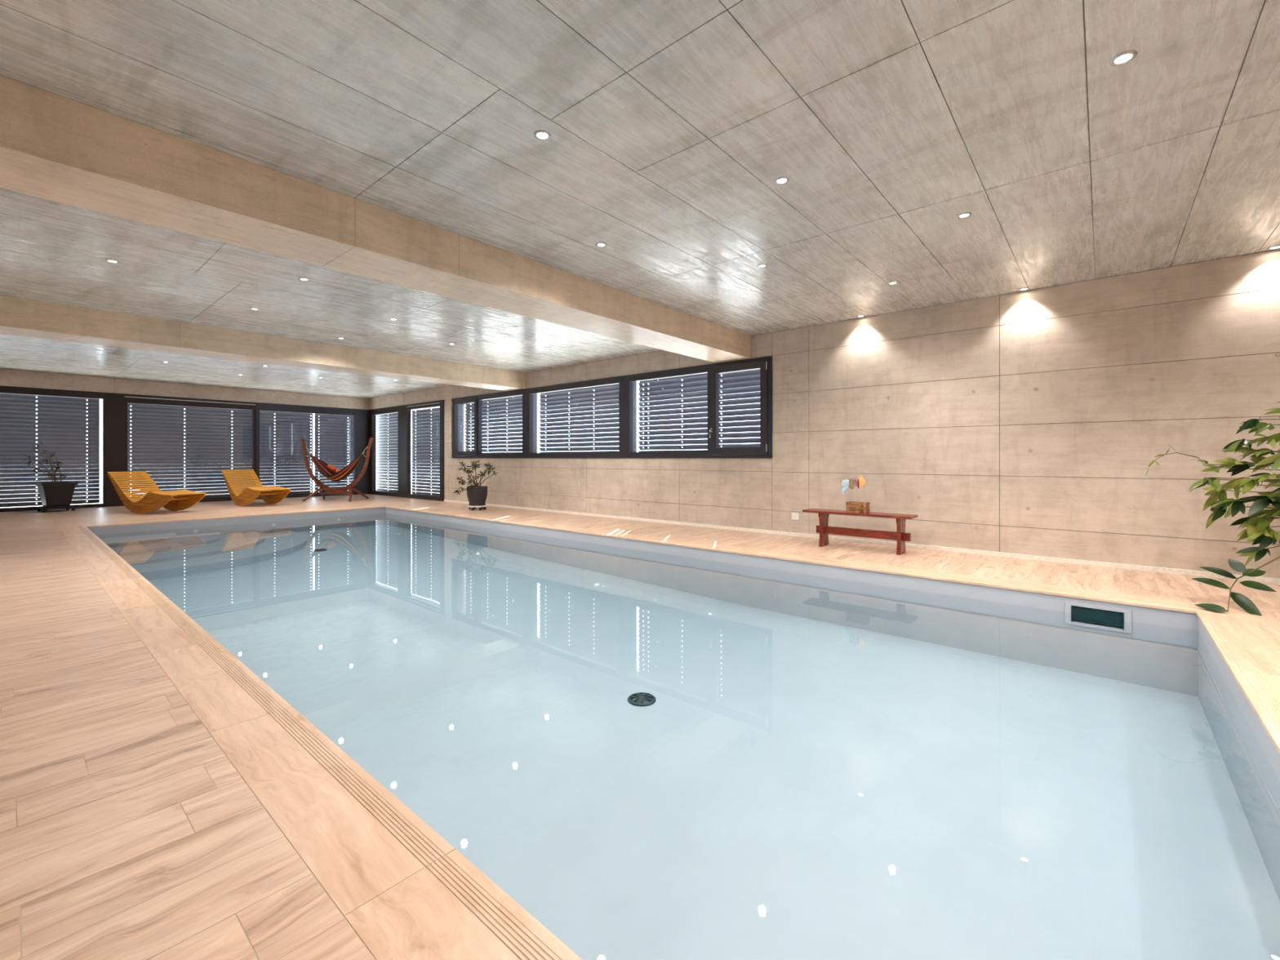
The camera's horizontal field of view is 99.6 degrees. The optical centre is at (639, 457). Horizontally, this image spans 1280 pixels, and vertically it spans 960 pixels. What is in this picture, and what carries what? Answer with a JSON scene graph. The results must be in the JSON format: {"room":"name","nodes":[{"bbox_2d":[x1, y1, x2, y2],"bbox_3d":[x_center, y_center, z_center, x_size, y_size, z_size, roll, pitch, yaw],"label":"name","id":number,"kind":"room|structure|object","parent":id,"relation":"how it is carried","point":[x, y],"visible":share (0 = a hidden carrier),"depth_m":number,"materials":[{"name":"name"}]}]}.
{"room":"indoor swimming pool","nodes":[
{"label":"indoor swimming pool","id":0,"kind":"room"},
{"bbox_2d":[101,399,102,503],"bbox_3d":[-12.159,-0.062,12.515,0.350,2.825,0.390,0,0,41],"label":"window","id":1,"kind":"structure","parent":0,"point":[101,399],"depth_m":12.40,"materials":[{"name":"white metal"}]},
{"bbox_2d":[0,368,368,409],"bbox_3d":[-11.068,-0.235,13.714,0.450,3.170,8.850,0,0,41],"label":"wall","id":2,"kind":"structure","parent":0,"point":[15,378],"depth_m":12.99,"materials":[{"name":"concrete"}]},
{"bbox_2d":[0,393,99,507],"bbox_3d":[-13.098,-0.200,11.517,0.060,2.460,2.272,0,0,41],"label":"blind","id":3,"kind":"object","parent":2,"relation":"attached to","point":[61,424],"visible":0.91,"depth_m":11.75,"materials":[{"name":"grey metal"}]},
{"bbox_2d":[0,385,104,511],"bbox_3d":[-12.855,-0.188,11.341,0.120,2.575,2.320,0,0,41],"label":"door","id":4,"kind":"structure","parent":2,"relation":"in","point":[3,389],"depth_m":11.67,"materials":[{"name":"brown metal"}]},
{"bbox_2d":[104,392,256,506],"bbox_3d":[-11.162,-0.188,13.314,0.126,2.575,2.880,0,0,41],"label":"window frame","id":5,"kind":"structure","parent":2,"relation":"in","point":[115,404],"depth_m":12.41,"materials":[{"name":"brown metal"}]},
{"bbox_2d":[127,403,313,497],"bbox_3d":[-10.817,-0.200,14.184,0.060,2.460,4.050,0,0,41],"label":"blind","id":6,"kind":"object","parent":2,"relation":"attached to","point":[157,435],"visible":0.64,"depth_m":13.94,"materials":[{"name":"grey metal"}]},
{"bbox_2d":[256,402,368,499],"bbox_3d":[-9.292,-0.188,15.504,0.120,2.575,2.880,0,0,41],"label":"door","id":7,"kind":"structure","parent":2,"relation":"in","point":[360,416],"depth_m":16.21,"materials":[{"name":"black metal"}]},
{"bbox_2d":[314,413,352,493],"bbox_3d":[-8.982,-0.200,16.328,0.060,2.460,1.505,0,0,41],"label":"blind","id":8,"kind":"object","parent":2,"relation":"attached to","point":[335,434],"visible":0.56,"depth_m":16.16,"materials":[{"name":"grey metal"}]},
{"bbox_2d":[0,0,1279,398],"bbox_3d":[-3.507,-1.970,7.245,20.350,0.300,8.850,0,0,41],"label":"ceiling","id":9,"kind":"structure","parent":0,"point":[672,125],"depth_m":3.17,"materials":[{"name":"concrete"}]},
{"bbox_2d":[105,258,119,263],"bbox_3d":[-4.871,-1.816,4.997,0.094,0.008,0.094,0,0,41],"label":"recessed light","id":10,"kind":"object","parent":9,"relation":"in","point":[106,260],"visible":1,"depth_m":5.00,"materials":[{"name":"white"}]},
{"bbox_2d":[0,295,525,391],"bbox_3d":[-5.315,-1.650,8.693,0.620,0.340,8.100,0,0,41],"label":"ceiling beam","id":11,"kind":"structure","parent":9,"relation":"attached to","point":[19,317],"depth_m":7.62,"materials":[{"name":"wood"}]},
{"bbox_2d":[298,277,309,280],"bbox_3d":[-3.414,-1.816,5.500,0.094,0.008,0.094,0,0,41],"label":"recessed light","id":12,"kind":"object","parent":9,"relation":"in","point":[300,278],"visible":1,"depth_m":5.50,"materials":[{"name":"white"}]},
{"bbox_2d":[0,75,751,363],"bbox_3d":[-1.204,-1.650,5.176,0.600,0.340,8.100,0,0,41],"label":"ceiling beam","id":13,"kind":"structure","parent":9,"relation":"attached to","point":[55,147],"depth_m":3.54,"materials":[{"name":"wood"}]},
{"bbox_2d":[533,129,551,141],"bbox_3d":[-0.549,-1.816,3.050,0.094,0.008,0.094,0,0,41],"label":"recessed light","id":14,"kind":"object","parent":9,"relation":"in","point":[542,134],"visible":1,"depth_m":3.04,"materials":[{"name":"white"}]},
{"bbox_2d":[595,242,606,247],"bbox_3d":[-0.331,-1.816,4.613,0.094,0.008,0.094,0,0,41],"label":"recessed light","id":15,"kind":"object","parent":9,"relation":"in","point":[600,244],"visible":1,"depth_m":4.61,"materials":[{"name":"white"}]},
{"bbox_2d":[756,263,767,267],"bbox_3d":[1.155,-1.816,5.118,0.094,0.008,0.094,0,0,41],"label":"recessed light","id":16,"kind":"object","parent":9,"relation":"in","point":[761,265],"visible":1,"depth_m":5.11,"materials":[{"name":"white"}]},
{"bbox_2d":[774,176,789,185],"bbox_3d":[0.930,-1.816,3.548,0.094,0.008,0.094,0,0,41],"label":"recessed light","id":17,"kind":"object","parent":9,"relation":"in","point":[780,180],"visible":1,"depth_m":3.54,"materials":[{"name":"white"}]},
{"bbox_2d":[888,281,897,284],"bbox_3d":[2.626,-1.816,5.623,0.094,0.008,0.094,0,0,41],"label":"recessed light","id":18,"kind":"object","parent":9,"relation":"in","point":[890,282],"visible":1,"depth_m":5.62,"materials":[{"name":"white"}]},
{"bbox_2d":[956,212,971,218],"bbox_3d":[2.429,-1.816,4.054,0.094,0.008,0.094,0,0,41],"label":"recessed light","id":19,"kind":"object","parent":9,"relation":"in","point":[965,215],"visible":1,"depth_m":4.05,"materials":[{"name":"white"}]},
{"bbox_2d":[1018,287,1029,290],"bbox_3d":[4.132,-1.816,5.822,0.094,0.008,0.094,0,0,41],"label":"recessed light","id":20,"kind":"object","parent":9,"relation":"in","point":[1024,288],"visible":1,"depth_m":5.82,"materials":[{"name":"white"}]},
{"bbox_2d":[1109,49,1137,66],"bbox_3d":[2.199,-1.816,2.462,0.094,0.008,0.094,0,0,41],"label":"recessed light","id":21,"kind":"object","parent":9,"relation":"in","point":[1124,57],"visible":1,"depth_m":2.46,"materials":[{"name":"white"}]},
{"bbox_2d":[1266,244,1279,249],"bbox_3d":[5.481,-1.816,4.668,0.094,0.008,0.094,0,0,41],"label":"recessed light","id":22,"kind":"object","parent":9,"relation":"in","point":[1277,246],"visible":1,"depth_m":4.68,"materials":[{"name":"white"}]},
{"bbox_2d":[0,493,1279,959],"bbox_3d":[-3.499,1.130,7.139,19.600,0.060,8.100,0,0,41],"label":"floor","id":23,"kind":"structure","parent":0,"point":[127,832],"depth_m":1.88,"materials":[{"name":"wood"}]},
{"bbox_2d":[35,505,76,512],"bbox_3d":[-12.070,1.050,11.196,0.494,0.100,0.494,0,0,32],"label":"trolley","id":24,"kind":"object","parent":23,"relation":"on","point":[40,508],"visible":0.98,"depth_m":11.11,"materials":[{"name":"black plastic"}]},
{"bbox_2d":[25,442,78,506],"bbox_3d":[-12.115,0.331,11.124,0.524,1.338,0.692,0,0,32],"label":"tree","id":25,"kind":"object","parent":24,"relation":"on","point":[52,494],"visible":1,"depth_m":11.08,"materials":[{"name":"green plant"}]},
{"bbox_2d":[107,471,205,513],"bbox_3d":[-9.804,0.689,10.995,1.660,0.820,0.684,0,0,14],"label":"lounger","id":26,"kind":"object","parent":23,"relation":"on","point":[150,501],"visible":1,"depth_m":10.92,"materials":[{"name":"orange wood"}]},
{"bbox_2d":[221,469,290,506],"bbox_3d":[-9.021,0.689,12.714,1.660,0.820,0.684,0,0,29],"label":"lounger","id":27,"kind":"object","parent":23,"relation":"on","point":[271,494],"visible":1,"depth_m":12.74,"materials":[{"name":"orange wood"}]},
{"bbox_2d":[300,437,373,502],"bbox_3d":[-7.810,0.284,13.959,1.833,1.623,0.955,0,0,-1],"label":"stand","id":28,"kind":"object","parent":23,"relation":"on","point":[323,487],"visible":1,"depth_m":13.93,"materials":[{"name":"wood"}]},
{"bbox_2d":[308,449,364,481],"bbox_3d":[-7.824,0.186,13.959,1.485,0.856,0.773,0,0,-1],"label":"hammock","id":29,"kind":"object","parent":28,"relation":"hanging from","point":[322,466],"visible":0.96,"depth_m":13.89,"materials":[{"name":"fabric"}]},
{"bbox_2d":[327,463,337,472],"bbox_3d":[-7.986,0.270,14.057,0.256,0.231,0.224,0,0,-3],"label":"cushion","id":30,"kind":"object","parent":29,"relation":"in","point":[331,467],"visible":0.91,"depth_m":13.97,"materials":[{"name":"fabric"}]},
{"bbox_2d":[467,504,486,510],"bbox_3d":[-3.464,1.052,11.518,0.380,0.095,0.380,0,0,41],"label":"trolley","id":31,"kind":"object","parent":23,"relation":"on","point":[482,507],"visible":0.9,"depth_m":11.40,"materials":[{"name":"white plastic"}]},
{"bbox_2d":[453,460,497,506],"bbox_3d":[-3.486,0.519,11.504,0.936,0.972,0.441,0,0,-20],"label":"potted shrub","id":32,"kind":"object","parent":31,"relation":"on","point":[477,495],"visible":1,"depth_m":11.40,"materials":[{"name":"green plant"}]},
{"bbox_2d":[466,485,487,506],"bbox_3d":[-3.464,0.805,11.518,0.430,0.400,0.430,0,0,41],"label":"pot","id":33,"kind":"object","parent":32,"relation":"attached to","point":[477,495],"depth_m":11.35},
{"bbox_2d":[88,507,1279,959],"bbox_3d":[-2.436,1.521,6.289,13.320,0.798,5.170,0,0,41],"label":"basin","id":34,"kind":"object","parent":23,"relation":"in","point":[826,762],"visible":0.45,"depth_m":3.26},
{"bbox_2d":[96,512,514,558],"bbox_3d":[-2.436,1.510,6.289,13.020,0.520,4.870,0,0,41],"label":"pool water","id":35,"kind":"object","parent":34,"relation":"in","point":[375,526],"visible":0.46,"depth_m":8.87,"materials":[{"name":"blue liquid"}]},
{"bbox_2d":[313,548,327,551],"bbox_3d":[-5.375,1.544,9.100,0.200,0.022,0.200,0,0,41],"label":"floor drain","id":36,"kind":"object","parent":34,"relation":"on","point":[318,549],"visible":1,"depth_m":9.05,"materials":[{"name":"grey metal"}]},
{"bbox_2d":[627,692,655,706],"bbox_3d":[0.013,1.708,3.845,0.200,0.022,0.200,0,0,41],"label":"floor drain","id":37,"kind":"object","parent":34,"relation":"on","point":[640,699],"visible":1,"depth_m":3.82,"materials":[{"name":"grey metal"}]},
{"bbox_2d":[57,504,1279,959],"bbox_3d":[-2.436,1.111,6.289,13.488,0.023,5.337,0,0,41],"label":"pool coping","id":38,"kind":"object","parent":34,"relation":"on","point":[353,857],"visible":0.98,"depth_m":1.91,"materials":[{"name":"wood"}]},
{"bbox_2d":[1065,600,1131,633],"bbox_3d":[3.659,1.249,4.330,0.400,0.182,0.202,0,0,41],"label":"skimmer","id":39,"kind":"object","parent":34,"relation":"attached to","point":[1108,615],"visible":0.97,"depth_m":4.27,"materials":[{"name":"white plastic"}]},
{"bbox_2d":[802,508,918,555],"bbox_3d":[2.629,0.877,6.542,1.270,0.445,0.290,0,0,41],"label":"bench","id":40,"kind":"object","parent":23,"relation":"on","point":[901,536],"visible":0.98,"depth_m":6.44,"materials":[{"name":"brown wood"}]},
{"bbox_2d":[840,475,870,513],"bbox_3d":[2.594,0.431,6.546,0.321,0.447,0.135,0,0,41],"label":"sculpture","id":41,"kind":"object","parent":40,"relation":"on","point":[852,506],"visible":1,"depth_m":6.50,"materials":[{"name":"wood"}]},
{"bbox_2d":[1146,401,1279,616],"bbox_3d":[5.066,0.266,3.937,1.860,1.737,0.964,0,0,23],"label":"potted tree","id":42,"kind":"object","parent":23,"relation":"on","point":[1258,531],"visible":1,"depth_m":4.19,"materials":[{"name":"green plant"}]},
{"bbox_2d":[368,248,1279,578],"bbox_3d":[-0.891,-0.235,10.533,20.050,3.170,0.452,0,0,41],"label":"wall","id":43,"kind":"structure","parent":0,"point":[1031,422],"depth_m":6.02,"materials":[{"name":"concrete"}]},
{"bbox_2d":[368,400,444,501],"bbox_3d":[-6.613,-0.188,15.182,4.410,2.575,0.126,0,0,41],"label":"door frame","id":44,"kind":"structure","parent":43,"relation":"in","point":[404,411],"depth_m":15.05,"materials":[{"name":"brown metal"}]},
{"bbox_2d":[375,413,397,492],"bbox_3d":[-7.431,-0.200,16.202,2.300,2.460,0.060,0,0,41],"label":"blind","id":45,"kind":"object","parent":44,"relation":"attached to","point":[382,428],"visible":0.58,"depth_m":16.44,"materials":[{"name":"grey metal"}]},
{"bbox_2d":[411,407,439,496],"bbox_3d":[-5.657,-0.200,14.684,2.250,2.460,0.060,0,0,41],"label":"blind","id":46,"kind":"object","parent":43,"relation":"attached to","point":[428,420],"visible":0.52,"depth_m":14.89,"materials":[{"name":"grey metal"}]},
{"bbox_2d":[457,404,463,451],"bbox_3d":[-4.518,-0.748,13.562,0.090,1.455,0.175,0,0,41],"label":"reveal","id":47,"kind":"structure","parent":43,"relation":"attached to","point":[460,407],"depth_m":13.54,"materials":[{"name":"grey metal"}]},
{"bbox_2d":[451,388,525,457],"bbox_3d":[-3.553,-0.738,12.494,2.955,1.475,0.183,0,0,41],"label":"window","id":48,"kind":"structure","parent":43,"relation":"in","point":[477,400],"depth_m":12.70,"materials":[{"name":"black metal"}]},
{"bbox_2d":[464,395,522,456],"bbox_3d":[-3.321,-0.782,12.685,2.780,1.475,0.060,0,0,41],"label":"blind","id":49,"kind":"object","parent":43,"relation":"attached to","point":[497,406],"visible":0.62,"depth_m":12.68,"materials":[{"name":"grey metal"}]},
{"bbox_2d":[533,394,537,453],"bbox_3d":[-2.300,-0.748,11.664,0.070,1.455,0.175,0,0,41],"label":"reveal","id":50,"kind":"structure","parent":43,"relation":"attached to","point":[535,396],"depth_m":11.66,"materials":[{"name":"grey metal"}]},
{"bbox_2d":[525,375,624,457],"bbox_3d":[-1.329,-0.738,10.645,2.830,1.475,0.100,0,0,41],"label":"window","id":51,"kind":"structure","parent":43,"relation":"in","point":[530,392],"depth_m":10.51,"materials":[{"name":"black metal"}]},
{"bbox_2d":[538,383,618,453],"bbox_3d":[-1.142,-0.782,10.821,2.725,1.475,0.060,0,0,41],"label":"blind","id":52,"kind":"object","parent":43,"relation":"attached to","point":[582,399],"visible":0.66,"depth_m":10.89,"materials":[{"name":"grey metal"}]},
{"bbox_2d":[632,382,636,452],"bbox_3d":[-0.144,-0.748,9.819,0.075,1.455,0.175,0,0,41],"label":"reveal","id":53,"kind":"structure","parent":43,"relation":"attached to","point":[634,384],"depth_m":9.82,"materials":[{"name":"grey metal"}]},
{"bbox_2d":[624,355,772,457],"bbox_3d":[0.810,-0.738,8.761,2.870,1.475,0.183,0,0,41],"label":"window","id":54,"kind":"structure","parent":43,"relation":"in","point":[764,364],"depth_m":8.42,"materials":[{"name":"black metal"}]},
{"bbox_2d":[637,368,759,455],"bbox_3d":[1.012,-0.782,8.978,2.735,1.475,0.060,0,0,41],"label":"blind","id":55,"kind":"object","parent":43,"relation":"attached to","point":[669,388],"visible":0.65,"depth_m":9.08,"materials":[{"name":"grey metal"}]},
{"bbox_2d":[791,512,799,519],"bbox_3d":[2.180,0.820,7.601,0.104,0.100,0.014,0,0,41],"label":"wall outlet","id":56,"kind":"object","parent":43,"relation":"attached to","point":[795,516],"visible":1,"depth_m":7.59,"materials":[{"name":"white plastic"}]},
{"bbox_2d":[444,499,1279,584],"bbox_3d":[0.798,1.075,8.785,15.170,0.050,0.012,0,0,41],"label":"baseboard","id":57,"kind":"structure","parent":43,"relation":"attached to","point":[1145,568],"depth_m":6.28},
{"label":"outside","id":58,"kind":"structure","parent":0,"visible":0},
{"bbox_2d":[4,480,433,507],"bbox_3d":[-4.998,1.255,9.540,32.000,0.190,24.000,0,0,41],"label":"ground","id":59,"kind":"structure","parent":58,"point":[313,490],"depth_m":16.92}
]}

